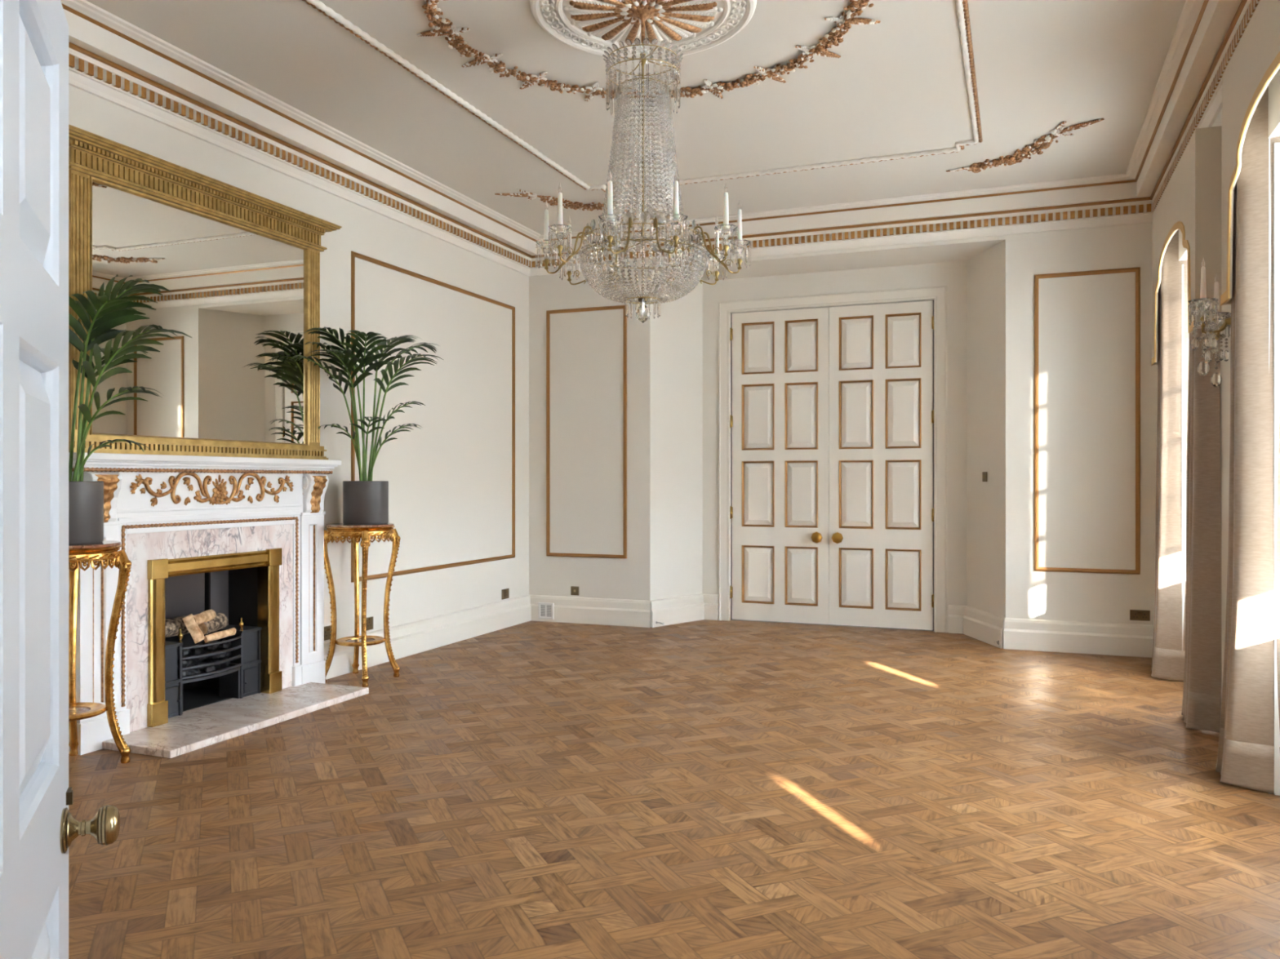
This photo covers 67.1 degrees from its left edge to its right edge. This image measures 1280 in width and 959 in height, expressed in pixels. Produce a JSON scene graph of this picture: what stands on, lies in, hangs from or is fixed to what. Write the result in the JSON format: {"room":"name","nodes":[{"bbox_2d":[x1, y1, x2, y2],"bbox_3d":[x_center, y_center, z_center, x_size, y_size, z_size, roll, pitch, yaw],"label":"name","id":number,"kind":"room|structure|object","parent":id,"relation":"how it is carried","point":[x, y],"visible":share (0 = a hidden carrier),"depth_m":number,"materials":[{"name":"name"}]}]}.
{"room":"historic interior","nodes":[
{"label":"historic interior","id":0,"kind":"room"},
{"bbox_2d":[68,84,528,642],"bbox_3d":[-2.802,-0.550,6.307,0.680,4.000,9.300,0,0,21],"label":"wall","id":1,"kind":"structure","parent":0,"point":[449,479],"depth_m":7.94,"materials":[{"name":"beige paint"}]},
{"bbox_2d":[60,0,540,276],"bbox_3d":[-2.477,-2.212,5.836,0.268,0.334,8.160,0,0,21],"label":"crown molding","id":2,"kind":"structure","parent":1,"relation":"attached to","point":[113,60],"depth_m":6.11,"materials":[{"name":"beige paint"}]},
{"bbox_2d":[324,625,331,640],"bbox_3d":[-2.216,1.083,6.856,0.010,0.098,0.140,0,0,21],"label":"wall socket","id":3,"kind":"object","parent":1,"relation":"attached to","point":[327,631],"visible":0.38,"depth_m":6.85,"materials":[{"name":"brown metal"}]},
{"bbox_2d":[366,616,373,631],"bbox_3d":[-2.047,1.082,7.287,0.010,0.096,0.105,0,0,21],"label":"wall socket","id":4,"kind":"object","parent":1,"relation":"attached to","point":[370,620],"visible":0.7,"depth_m":7.29,"materials":[{"name":"brown metal"}]},
{"bbox_2d":[324,595,530,679],"bbox_3d":[-1.660,1.272,8.223,0.048,0.252,3.120,0,0,21],"label":"baseboard","id":5,"kind":"structure","parent":1,"relation":"attached to","point":[407,639],"depth_m":8.07,"materials":[{"name":"beige paint"}]},
{"bbox_2d":[351,250,515,582],"bbox_3d":[-1.667,-0.468,8.244,0.020,2.439,2.461,0,0,21],"label":"trim","id":6,"kind":"structure","parent":1,"relation":"attached to","point":[353,254],"depth_m":8.06,"materials":[{"name":"brown metal"}]},
{"bbox_2d":[502,588,509,599],"bbox_3d":[-1.285,1.085,9.230,0.010,0.094,0.130,0,0,21],"label":"wall socket","id":7,"kind":"object","parent":1,"relation":"attached to","point":[505,593],"visible":1,"depth_m":9.23,"materials":[{"name":"brown metal"}]},
{"bbox_2d":[85,0,1186,234],"bbox_3d":[0.303,-2.465,5.090,6.550,0.170,9.300,0,0,21],"label":"ceiling","id":8,"kind":"structure","parent":0,"point":[897,85],"depth_m":5.91,"materials":[{"name":"beige paint"}]},
{"bbox_2d":[494,189,637,212],"bbox_3d":[-0.607,-2.359,8.219,1.274,0.060,0.346,0,0,-23],"label":"corner festoon","id":9,"kind":"object","parent":8,"relation":"attached to","point":[553,202],"visible":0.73,"depth_m":8.21,"materials":[{"name":"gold metal"}]},
{"bbox_2d":[302,0,982,192],"bbox_3d":[0.015,-2.370,4.854,3.048,0.042,5.548,0,0,21],"label":"molding","id":10,"kind":"structure","parent":8,"relation":"attached to","point":[963,20],"depth_m":6.14,"materials":[{"name":"beige paint"}]},
{"bbox_2d":[528,0,756,59],"bbox_3d":[0.015,-2.360,4.854,1.135,0.046,1.135,0,0,5],"label":"ceiling rose","id":11,"kind":"object","parent":8,"relation":"attached to","point":[590,26],"visible":0.91,"depth_m":4.97,"materials":[{"name":"beige paint"}]},
{"bbox_2d":[535,2,751,323],"bbox_3d":[0.015,-1.585,4.854,1.053,1.565,1.084,0,0,21],"label":"chandelier","id":12,"kind":"object","parent":11,"relation":"hanging from","point":[677,220],"visible":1,"depth_m":4.73,"materials":[{"name":"clear glass"}]},
{"bbox_2d":[543,258,549,269],"bbox_3d":[-0.470,-1.087,4.856,0.030,0.055,0.028,0,0,21],"label":"socket","id":13,"kind":"object","parent":12,"relation":"attached to","point":[546,261],"depth_m":4.85,"materials":[{"name":"gold metal"}]},
{"bbox_2d":[543,200,549,239],"bbox_3d":[-0.470,-1.300,4.856,0.031,0.221,0.030,0,0,21],"label":"candle","id":14,"kind":"object","parent":12,"relation":"on","point":[546,231],"depth_m":4.85,"materials":[{"name":"white wax"}]},
{"bbox_2d":[556,244,563,256],"bbox_3d":[-0.378,-1.087,4.570,0.030,0.055,0.028,0,0,21],"label":"socket","id":15,"kind":"object","parent":12,"relation":"attached to","point":[560,247],"depth_m":4.56,"materials":[{"name":"gold metal"}]},
{"bbox_2d":[557,182,563,224],"bbox_3d":[-0.378,-1.300,4.570,0.031,0.221,0.030,0,0,21],"label":"candle","id":16,"kind":"object","parent":12,"relation":"on","point":[560,221],"depth_m":4.56,"materials":[{"name":"white wax"}]},
{"bbox_2d":[566,215,571,253],"bbox_3d":[-0.376,-1.300,5.140,0.031,0.221,0.030,0,0,21],"label":"candle","id":17,"kind":"object","parent":12,"relation":"on","point":[569,220],"depth_m":5.13,"materials":[{"name":"white wax"}]},
{"bbox_2d":[566,271,572,281],"bbox_3d":[-0.376,-1.087,5.140,0.030,0.055,0.028,0,0,21],"label":"socket","id":18,"kind":"object","parent":12,"relation":"attached to","point":[569,273],"depth_m":5.13,"materials":[{"name":"gold metal"}]},
{"bbox_2d":[607,235,613,247],"bbox_3d":[-0.136,-1.087,4.393,0.030,0.055,0.028,0,0,21],"label":"socket","id":19,"kind":"object","parent":12,"relation":"attached to","point":[610,238],"depth_m":4.39,"materials":[{"name":"gold metal"}]},
{"bbox_2d":[607,170,613,213],"bbox_3d":[-0.136,-1.300,4.393,0.031,0.221,0.030,0,0,21],"label":"candle","id":20,"kind":"object","parent":12,"relation":"on","point":[610,198],"depth_m":4.38,"materials":[{"name":"white wax"}]},
{"bbox_2d":[673,235,679,247],"bbox_3d":[0.164,-1.087,4.392,0.030,0.055,0.028,0,0,21],"label":"socket","id":21,"kind":"object","parent":12,"relation":"attached to","point":[676,238],"depth_m":4.39,"materials":[{"name":"gold metal"}]},
{"bbox_2d":[673,171,679,213],"bbox_3d":[0.164,-1.300,4.392,0.031,0.221,0.030,0,0,21],"label":"candle","id":22,"kind":"object","parent":12,"relation":"on","point":[676,211],"depth_m":4.38,"materials":[{"name":"white wax"}]},
{"bbox_2d":[714,216,719,253],"bbox_3d":[0.408,-1.300,5.138,0.031,0.221,0.030,0,0,21],"label":"candle","id":23,"kind":"object","parent":12,"relation":"on","point":[716,220],"depth_m":5.13,"materials":[{"name":"white wax"}]},
{"bbox_2d":[715,271,719,281],"bbox_3d":[0.408,-1.087,5.138,0.030,0.055,0.028,0,0,21],"label":"socket","id":24,"kind":"object","parent":12,"relation":"attached to","point":[717,273],"depth_m":5.13,"materials":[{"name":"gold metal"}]},
{"bbox_2d":[723,244,728,256],"bbox_3d":[0.407,-1.087,4.568,0.030,0.055,0.028,0,0,21],"label":"socket","id":25,"kind":"object","parent":12,"relation":"attached to","point":[726,246],"depth_m":4.56,"materials":[{"name":"gold metal"}]},
{"bbox_2d":[723,182,728,224],"bbox_3d":[0.407,-1.300,4.568,0.031,0.221,0.030,0,0,21],"label":"candle","id":26,"kind":"object","parent":12,"relation":"on","point":[726,216],"depth_m":4.56,"materials":[{"name":"white wax"}]},
{"bbox_2d":[737,258,742,269],"bbox_3d":[0.500,-1.087,4.853,0.030,0.055,0.028,0,0,21],"label":"socket","id":27,"kind":"object","parent":12,"relation":"attached to","point":[740,260],"depth_m":4.84,"materials":[{"name":"gold metal"}]},
{"bbox_2d":[737,200,742,239],"bbox_3d":[0.500,-1.300,4.853,0.031,0.221,0.030,0,0,21],"label":"candle","id":28,"kind":"object","parent":12,"relation":"on","point":[739,213],"depth_m":4.84,"materials":[{"name":"white wax"}]},
{"bbox_2d":[416,0,880,102],"bbox_3d":[0.015,-2.352,4.854,2.473,0.063,2.436,0,0,33],"label":"garland","id":29,"kind":"object","parent":8,"relation":"attached to","point":[433,12],"visible":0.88,"depth_m":5.40,"materials":[{"name":"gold metal"}]},
{"bbox_2d":[946,118,1104,173],"bbox_3d":[2.750,-2.359,6.897,0.330,0.062,1.274,0,0,-24],"label":"corner festoon","id":30,"kind":"object","parent":8,"relation":"attached to","point":[1044,142],"visible":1,"depth_m":6.91,"materials":[{"name":"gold metal"}]},
{"bbox_2d":[946,165,981,173],"bbox_3d":[2.473,-2.368,7.381,0.254,0.025,0.145,0,0,21],"label":"ornament","id":31,"kind":"object","parent":30,"relation":"attached to","point":[977,169],"depth_m":7.35,"materials":[{"name":"orange metal"}]},
{"bbox_2d":[68,619,1279,958],"bbox_3d":[-0.091,1.400,4.112,6.070,0.001,11.090,0,0,21],"label":"floor","id":32,"kind":"structure","parent":0,"point":[704,788],"depth_m":4.03,"materials":[{"name":"brown wood"}]},
{"bbox_2d":[68,540,131,763],"bbox_3d":[-2.784,0.853,4.694,0.488,1.095,0.488,0,0,7],"label":"plant stand","id":33,"kind":"object","parent":32,"relation":"on","point":[107,551],"visible":0.59,"depth_m":4.77,"materials":[{"name":"gold metal"}]},
{"bbox_2d":[68,702,106,721],"bbox_3d":[-2.784,1.128,4.694,0.340,0.028,0.340,0,0,21],"label":"shelf","id":34,"kind":"object","parent":33,"relation":"attached to","point":[77,711],"depth_m":4.71,"materials":[{"name":"gold metal"}]},
{"bbox_2d":[68,274,191,544],"bbox_3d":[-2.629,-0.341,4.579,0.682,1.290,1.050,0,0,21],"label":"potted palm","id":35,"kind":"object","parent":33,"relation":"on","point":[86,499],"visible":0.79,"depth_m":4.67,"materials":[{"name":"green plant"}]},
{"bbox_2d":[68,481,103,544],"bbox_3d":[-2.784,0.154,4.694,0.310,0.300,0.310,0,0,21],"label":"pot","id":36,"kind":"object","parent":35,"relation":"attached to","point":[86,499],"depth_m":4.62,"materials":[{"name":"grey ceramic"}]},
{"bbox_2d":[68,452,341,755],"bbox_3d":[-2.740,0.630,5.873,0.660,1.540,2.010,0,0,21],"label":"mantelpiece","id":37,"kind":"object","parent":32,"relation":"on","point":[157,506],"visible":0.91,"depth_m":5.62,"materials":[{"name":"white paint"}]},
{"bbox_2d":[68,452,341,474],"bbox_3d":[-2.529,-0.092,5.790,0.206,0.095,2.010,0,0,21],"label":"shelf","id":38,"kind":"object","parent":37,"relation":"attached to","point":[97,463],"depth_m":5.54,"materials":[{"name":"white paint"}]},
{"bbox_2d":[68,124,342,459],"bbox_3d":[-2.545,-0.956,5.796,0.172,1.632,2.100,0,0,21],"label":"mirror","id":39,"kind":"object","parent":37,"relation":"on","point":[240,268],"visible":0.96,"depth_m":5.68,"materials":[{"name":"gold metal"}]},
{"bbox_2d":[102,682,368,758],"bbox_3d":[-2.470,1.380,5.756,0.860,0.040,1.595,0,0,21],"label":"hearth slab","id":40,"kind":"object","parent":32,"relation":"on","point":[203,726],"visible":0.56,"depth_m":5.53,"materials":[{"name":"stone"}]},
{"bbox_2d":[164,570,262,718],"bbox_3d":[-2.696,0.940,5.854,0.378,0.840,0.798,0,0,21],"label":"grate","id":41,"kind":"object","parent":40,"relation":"on","point":[184,595],"visible":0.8,"depth_m":5.97,"materials":[{"name":"black metal"}]},
{"bbox_2d":[164,615,189,637],"bbox_3d":[-2.807,0.875,5.695,0.127,0.112,0.349,0,0,21],"label":"log","id":42,"kind":"object","parent":41,"relation":"on","point":[172,626],"visible":0.3,"depth_m":5.72,"materials":[{"name":"brown wood"}]},
{"bbox_2d":[177,669,188,678],"bbox_3d":[-2.673,1.127,5.631,0.076,0.064,0.076,0,0,-22],"label":"coal","id":43,"kind":"object","parent":41,"relation":"on","point":[184,673],"visible":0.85,"depth_m":5.61,"materials":[{"name":"grey stone"}]},
{"bbox_2d":[164,573,204,619],"bbox_3d":[-2.810,0.729,5.803,0.148,0.403,0.620,0,0,21],"label":"hood","id":44,"kind":"object","parent":41,"relation":"attached to","point":[184,595],"depth_m":5.87,"materials":[{"name":"grey metal"}]},
{"bbox_2d":[187,669,195,675],"bbox_3d":[-2.654,1.137,5.675,0.076,0.060,0.069,0,0,-18],"label":"coal","id":45,"kind":"object","parent":41,"relation":"on","point":[192,672],"visible":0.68,"depth_m":5.66,"materials":[{"name":"grey stone"}]},
{"bbox_2d":[177,658,186,666],"bbox_3d":[-2.687,1.069,5.660,0.056,0.050,0.062,0,0,-19],"label":"coal","id":46,"kind":"object","parent":45,"relation":"on","point":[184,662],"visible":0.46,"depth_m":5.65,"materials":[{"name":"grey stone"}]},
{"bbox_2d":[177,649,187,657],"bbox_3d":[-2.703,1.016,5.690,0.069,0.048,0.061,0,0,21],"label":"coal","id":47,"kind":"object","parent":46,"relation":"on","point":[184,652],"visible":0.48,"depth_m":5.67,"materials":[{"name":"grey stone"}]},
{"bbox_2d":[194,668,200,675],"bbox_3d":[-2.628,1.136,5.721,0.045,0.038,0.048,0,0,5],"label":"coal","id":48,"kind":"object","parent":41,"relation":"on","point":[197,671],"visible":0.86,"depth_m":5.71,"materials":[{"name":"grey stone"}]},
{"bbox_2d":[190,647,205,655],"bbox_3d":[-2.635,1.013,5.751,0.080,0.060,0.068,0,0,21],"label":"coal","id":49,"kind":"object","parent":41,"relation":"in","point":[200,651],"visible":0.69,"depth_m":5.73,"materials":[{"name":"grey stone"}]},
{"bbox_2d":[182,613,204,644],"bbox_3d":[-2.652,0.880,5.740,0.122,0.174,0.060,0,0,-25],"label":"log","id":50,"kind":"object","parent":49,"relation":"on","point":[197,634],"visible":1,"depth_m":5.72,"materials":[{"name":"brown wood"}]},
{"bbox_2d":[194,660,207,665],"bbox_3d":[-2.665,1.125,5.872,0.078,0.049,0.082,0,0,21],"label":"coal","id":51,"kind":"object","parent":41,"relation":"on","point":[203,661],"visible":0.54,"depth_m":5.86,"materials":[{"name":"grey stone"}]},
{"bbox_2d":[202,666,215,672],"bbox_3d":[-2.586,1.128,5.784,0.063,0.056,0.066,0,0,21],"label":"coal","id":52,"kind":"object","parent":41,"relation":"on","point":[210,668],"visible":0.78,"depth_m":5.76,"materials":[{"name":"grey stone"}]},
{"bbox_2d":[182,665,239,683],"bbox_3d":[-2.692,1.170,5.854,0.345,0.016,0.470,0,0,21],"label":"bar","id":53,"kind":"object","parent":41,"relation":"on","point":[220,670],"depth_m":5.78,"materials":[{"name":"black metal"}]},
{"bbox_2d":[204,640,219,646],"bbox_3d":[-2.634,1.011,5.941,0.078,0.049,0.078,0,0,21],"label":"coal","id":54,"kind":"object","parent":41,"relation":"in","point":[218,645],"visible":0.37,"depth_m":5.93,"materials":[{"name":"grey stone"}]},
{"bbox_2d":[198,613,228,635],"bbox_3d":[-2.644,0.886,5.956,0.096,0.108,0.244,0,0,6],"label":"log","id":55,"kind":"object","parent":41,"relation":"on","point":[220,620],"visible":0.73,"depth_m":5.93,"materials":[{"name":"brown wood"}]},
{"bbox_2d":[193,609,216,625],"bbox_3d":[-2.641,0.831,5.836,0.048,0.080,0.189,0,0,12],"label":"log","id":56,"kind":"object","parent":55,"relation":"on","point":[207,615],"visible":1,"depth_m":5.83,"materials":[{"name":"brown wood"}]},
{"bbox_2d":[208,650,220,660],"bbox_3d":[-2.598,1.069,5.898,0.070,0.058,0.073,0,0,-21],"label":"coal","id":57,"kind":"object","parent":41,"relation":"in","point":[217,656],"visible":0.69,"depth_m":5.88,"materials":[{"name":"grey stone"}]},
{"bbox_2d":[204,642,217,650],"bbox_3d":[-2.609,1.008,5.873,0.063,0.046,0.070,0,0,21],"label":"coal","id":58,"kind":"object","parent":57,"relation":"on","point":[215,646],"visible":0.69,"depth_m":5.86,"materials":[{"name":"grey stone"}]},
{"bbox_2d":[203,627,235,642],"bbox_3d":[-2.563,0.944,5.894,0.035,0.060,0.233,0,0,21],"label":"log","id":59,"kind":"object","parent":41,"relation":"on","point":[219,635],"visible":1,"depth_m":5.88,"materials":[{"name":"brown wood"}]},
{"bbox_2d":[221,658,230,666],"bbox_3d":[-2.563,1.125,5.967,0.049,0.050,0.041,0,0,-39],"label":"coal","id":60,"kind":"object","parent":41,"relation":"on","point":[226,664],"visible":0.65,"depth_m":5.96,"materials":[{"name":"grey stone"}]},
{"bbox_3d":[-2.711,1.124,5.779,0.053,0.063,0.092,0,0,21],"label":"coal","id":61,"kind":"object","parent":41,"relation":"on","visible":0},
{"bbox_2d":[189,655,195,664],"bbox_3d":[-2.691,1.078,5.796,0.041,0.053,0.046,0,0,21],"label":"coal","id":62,"kind":"object","parent":61,"relation":"on","point":[192,661],"visible":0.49,"depth_m":5.78,"materials":[{"name":"grey stone"}]},
{"bbox_3d":[-2.581,1.123,6.003,0.056,0.048,0.067,0,0,21],"label":"coal","id":63,"kind":"object","parent":41,"relation":"on","visible":0},
{"bbox_2d":[215,649,227,659],"bbox_3d":[-2.606,1.079,5.983,0.087,0.060,0.084,0,0,21],"label":"coal","id":64,"kind":"object","parent":63,"relation":"on","point":[222,655],"visible":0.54,"depth_m":5.97,"materials":[{"name":"grey stone"}]},
{"bbox_2d":[218,639,231,648],"bbox_3d":[-2.579,1.019,6.003,0.069,0.063,0.076,0,0,21],"label":"coal","id":65,"kind":"object","parent":64,"relation":"on","point":[224,646],"visible":0.71,"depth_m":5.98,"materials":[{"name":"grey stone"}]},
{"bbox_2d":[222,648,231,657],"bbox_3d":[-2.595,1.083,6.035,0.061,0.059,0.067,0,0,21],"label":"coal","id":66,"kind":"object","parent":63,"relation":"on","point":[228,654],"visible":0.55,"depth_m":6.03,"materials":[{"name":"grey stone"}]},
{"bbox_2d":[146,547,282,727],"bbox_3d":[-2.547,0.898,5.797,0.106,0.921,1.008,0,0,21],"label":"fireplace surround","id":67,"kind":"object","parent":40,"relation":"on","point":[268,561],"visible":0.92,"depth_m":5.73,"materials":[{"name":"gold metal"}]},
{"bbox_2d":[324,523,400,687],"bbox_3d":[-1.965,0.853,6.785,0.488,1.095,0.488,0,0,7],"label":"plant stand","id":68,"kind":"object","parent":32,"relation":"on","point":[355,533],"visible":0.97,"depth_m":6.69,"materials":[{"name":"gold metal"}]},
{"bbox_2d":[335,635,385,646],"bbox_3d":[-1.965,1.128,6.785,0.340,0.028,0.340,0,0,21],"label":"shelf","id":69,"kind":"object","parent":68,"relation":"attached to","point":[354,641],"depth_m":6.73,"materials":[{"name":"gold metal"}]},
{"bbox_2d":[290,326,443,524],"bbox_3d":[-1.806,-0.382,6.686,0.829,1.371,1.042,0,0,21],"label":"potted palm","id":70,"kind":"object","parent":68,"relation":"on","point":[365,500],"visible":1,"depth_m":6.69,"materials":[{"name":"green plant"}]},
{"bbox_2d":[342,480,388,524],"bbox_3d":[-1.933,0.154,6.810,0.310,0.300,0.310,0,0,21],"label":"pot","id":71,"kind":"object","parent":70,"relation":"attached to","point":[364,502],"depth_m":6.68,"materials":[{"name":"grey ceramic"}]},
{"bbox_2d":[731,619,926,631],"bbox_3d":[-0.201,1.531,4.214,6.950,0.238,11.700,0,0,21],"label":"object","id":72,"kind":"structure","parent":0,"point":[731,620],"depth_m":9.39,"materials":[{"name":"brown wood"}]},
{"bbox_2d":[528,222,1158,632],"bbox_3d":[1.977,-0.575,8.978,6.270,3.950,0.940,0,0,21],"label":"wall","id":73,"kind":"structure","parent":0,"point":[1086,324],"depth_m":8.83,"materials":[{"name":"beige paint"}]},
{"bbox_2d":[537,602,554,619],"bbox_3d":[-0.930,1.291,9.553,0.167,0.162,0.015,0,0,21],"label":"air vent","id":74,"kind":"object","parent":73,"relation":"attached to","point":[545,610],"visible":1,"depth_m":9.55,"materials":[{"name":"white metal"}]},
{"bbox_2d":[570,586,578,595],"bbox_3d":[-0.640,1.087,9.492,0.087,0.087,0.010,0,0,21],"label":"wall socket","id":75,"kind":"object","parent":73,"relation":"attached to","point":[574,590],"visible":1,"depth_m":9.49,"materials":[{"name":"brown metal"}]},
{"bbox_2d":[546,305,626,558],"bbox_3d":[-0.530,-0.468,9.444,0.861,2.441,0.020,0,0,21],"label":"trim","id":76,"kind":"structure","parent":73,"relation":"attached to","point":[548,313],"depth_m":9.49,"materials":[{"name":"brown metal"}]},
{"bbox_2d":[529,595,649,627],"bbox_3d":[-0.509,1.272,9.421,1.316,0.252,0.048,0,0,21],"label":"baseboard","id":77,"kind":"structure","parent":73,"relation":"attached to","point":[574,610],"depth_m":9.37,"materials":[{"name":"beige paint"}]},
{"bbox_2d":[649,594,704,627],"bbox_3d":[0.376,1.272,9.458,0.048,0.252,0.778,0,0,45],"label":"baseboard","id":78,"kind":"structure","parent":73,"relation":"attached to","point":[679,610],"depth_m":9.42,"materials":[{"name":"beige paint"}]},
{"bbox_2d":[702,594,718,620],"bbox_3d":[0.702,1.272,9.698,0.170,0.252,0.048,0,0,21],"label":"baseboard","id":79,"kind":"structure","parent":73,"relation":"attached to","point":[710,602],"depth_m":9.68,"materials":[{"name":"beige paint"}]},
{"bbox_2d":[729,306,829,624],"bbox_3d":[1.345,-0.139,9.445,0.988,3.054,0.141,0,0,21],"label":"door","id":80,"kind":"structure","parent":73,"relation":"in","point":[780,416],"depth_m":9.45,"materials":[{"name":"beige paint"}]},
{"bbox_2d":[718,285,946,632],"bbox_3d":[1.840,-0.195,9.360,2.185,3.190,0.208,0,0,21],"label":"door frame","id":81,"kind":"structure","parent":73,"relation":"attached to","point":[937,294],"depth_m":9.17,"materials":[{"name":"beige paint"}]},
{"bbox_2d":[528,173,1153,276],"bbox_3d":[1.449,-2.212,8.536,5.610,0.334,0.268,0,0,21],"label":"crown molding","id":82,"kind":"structure","parent":73,"relation":"attached to","point":[1112,200],"depth_m":8.16,"materials":[{"name":"beige paint"}]},
{"bbox_2d":[829,300,933,630],"bbox_3d":[2.265,-0.139,9.084,0.980,3.054,0.141,0,0,21],"label":"door","id":83,"kind":"structure","parent":73,"relation":"in","point":[882,411],"depth_m":9.11,"materials":[{"name":"beige paint"}]},
{"bbox_2d":[947,604,966,634],"bbox_3d":[2.904,1.272,8.835,0.160,0.252,0.048,0,0,21],"label":"baseboard","id":84,"kind":"structure","parent":73,"relation":"attached to","point":[956,613],"depth_m":8.83,"materials":[{"name":"beige paint"}]},
{"bbox_2d":[963,605,1004,648],"bbox_3d":[2.995,1.272,8.431,0.048,0.252,0.794,0,0,-5],"label":"baseboard","id":85,"kind":"structure","parent":73,"relation":"attached to","point":[981,625],"depth_m":8.37,"materials":[{"name":"beige paint"}]},
{"bbox_2d":[982,471,987,481],"bbox_3d":[3.013,-0.031,8.439,0.010,0.086,0.086,0,0,-5],"label":"light switch","id":86,"kind":"object","parent":73,"relation":"attached to","point":[984,474],"visible":1,"depth_m":8.43,"materials":[{"name":"brown metal"}]},
{"bbox_2d":[1003,617,1153,657],"bbox_3d":[3.563,1.272,7.825,1.156,0.252,0.048,0,0,21],"label":"baseboard","id":87,"kind":"structure","parent":73,"relation":"attached to","point":[1026,634],"depth_m":7.81,"materials":[{"name":"beige paint"}]},
{"bbox_2d":[1034,266,1140,574],"bbox_3d":[3.614,-0.474,7.820,0.781,2.444,0.020,0,0,21],"label":"trim","id":88,"kind":"structure","parent":73,"relation":"attached to","point":[1137,571],"depth_m":7.81,"materials":[{"name":"brown metal"}]},
{"bbox_2d":[1129,609,1150,621],"bbox_3d":[3.978,1.073,7.683,0.144,0.083,0.010,0,0,21],"label":"wall socket","id":89,"kind":"object","parent":73,"relation":"attached to","point":[1135,615],"visible":1,"depth_m":7.68,"materials":[{"name":"brown metal"}]},
{"bbox_2d":[1178,68,1279,714],"bbox_3d":[2.883,-0.575,3.601,0.660,3.950,8.410,0,0,21],"label":"wall","id":90,"kind":"structure","parent":0,"point":[1274,85],"depth_m":5.23,"materials":[{"name":"beige paint"}]},
{"bbox_2d":[1182,264,1186,650],"bbox_3d":[3.758,-0.065,6.078,0.478,2.930,1.240,0,0,21],"label":"window","id":91,"kind":"structure","parent":90,"relation":"in","point":[1184,441],"depth_m":6.71,"materials":[{"name":"white glass"}]},
{"bbox_2d":[1151,125,1222,365],"bbox_3d":[3.471,-1.395,6.191,0.135,1.110,1.840,0,0,21],"label":"pelmet","id":92,"kind":"object","parent":90,"relation":"attached to","point":[1190,202],"visible":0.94,"depth_m":5.36,"materials":[{"name":"beige paint"}]},
{"bbox_2d":[1151,229,1189,681],"bbox_3d":[3.781,-0.241,6.779,0.226,3.278,0.516,0,0,-24],"label":"curtain","id":93,"kind":"object","parent":92,"relation":"hanging from","point":[1168,655],"visible":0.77,"depth_m":6.77,"materials":[{"name":"beige fabric"}]},
{"bbox_2d":[1181,326,1221,733],"bbox_3d":[3.203,-0.241,5.542,0.166,3.278,0.438,0,0,21],"label":"curtain","id":94,"kind":"object","parent":92,"relation":"hanging from","point":[1202,692],"visible":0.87,"depth_m":5.37,"materials":[{"name":"beige fabric"}]},
{"bbox_2d":[1125,0,1259,211],"bbox_3d":[2.496,-2.212,3.887,0.268,0.334,8.160,0,0,21],"label":"crown molding","id":95,"kind":"structure","parent":90,"relation":"attached to","point":[1187,96],"depth_m":5.47,"materials":[{"name":"beige paint"}]},
{"bbox_2d":[1188,257,1231,386],"bbox_3d":[2.972,-0.813,4.983,0.194,0.644,0.384,0,0,44],"label":"wall sconce","id":96,"kind":"object","parent":90,"relation":"attached to","point":[1211,320],"visible":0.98,"depth_m":4.92,"materials":[{"name":"clear glass"}]},
{"bbox_2d":[1200,316,1206,327],"bbox_3d":[2.865,-0.807,4.913,0.030,0.055,0.028,0,0,21],"label":"socket","id":97,"kind":"object","parent":96,"relation":"attached to","point":[1202,325],"depth_m":4.91,"materials":[{"name":"gold metal"}]},
{"bbox_2d":[1200,257,1206,298],"bbox_3d":[2.865,-1.022,4.913,0.031,0.226,0.030,0,0,21],"label":"candle","id":98,"kind":"object","parent":96,"relation":"on","point":[1202,291],"depth_m":4.90,"materials":[{"name":"white wax"}]},
{"bbox_2d":[1213,273,1219,311],"bbox_3d":[3.039,-0.982,5.092,0.031,0.226,0.030,0,0,21],"label":"candle","id":99,"kind":"object","parent":96,"relation":"on","point":[1216,284],"depth_m":5.08,"materials":[{"name":"white wax"}]},
{"bbox_2d":[1220,0,1279,306],"bbox_3d":[2.524,-1.395,3.774,0.135,1.110,1.840,0,0,21],"label":"pelmet","id":100,"kind":"object","parent":90,"relation":"attached to","point":[1255,61],"visible":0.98,"depth_m":4.27,"materials":[{"name":"beige fabric"}]},
{"bbox_2d":[1215,85,1279,794],"bbox_3d":[2.774,-0.251,4.458,0.217,3.298,0.411,0,0,-4],"label":"curtain","id":101,"kind":"object","parent":100,"relation":"hanging from","point":[1246,748],"visible":0.92,"depth_m":4.36,"materials":[{"name":"beige fabric"}]},
{"bbox_2d":[1268,137,1279,795],"bbox_3d":[2.811,-0.065,3.662,0.478,2.930,1.240,0,0,21],"label":"window","id":102,"kind":"structure","parent":90,"relation":"in","point":[1277,145],"depth_m":4.29,"materials":[{"name":"white paint"}]},
{"bbox_3d":[-1.330,-0.575,0.924,6.550,3.950,0.150,0,0,21],"label":"wall","id":103,"kind":"structure","parent":0,"visible":0},
{"bbox_2d":[0,0,119,958],"bbox_3d":[-0.634,0.367,0.996,0.115,2.050,0.896,0,0,-24],"label":"door","id":104,"kind":"structure","parent":103,"relation":"in","point":[37,828],"depth_m":1.15,"materials":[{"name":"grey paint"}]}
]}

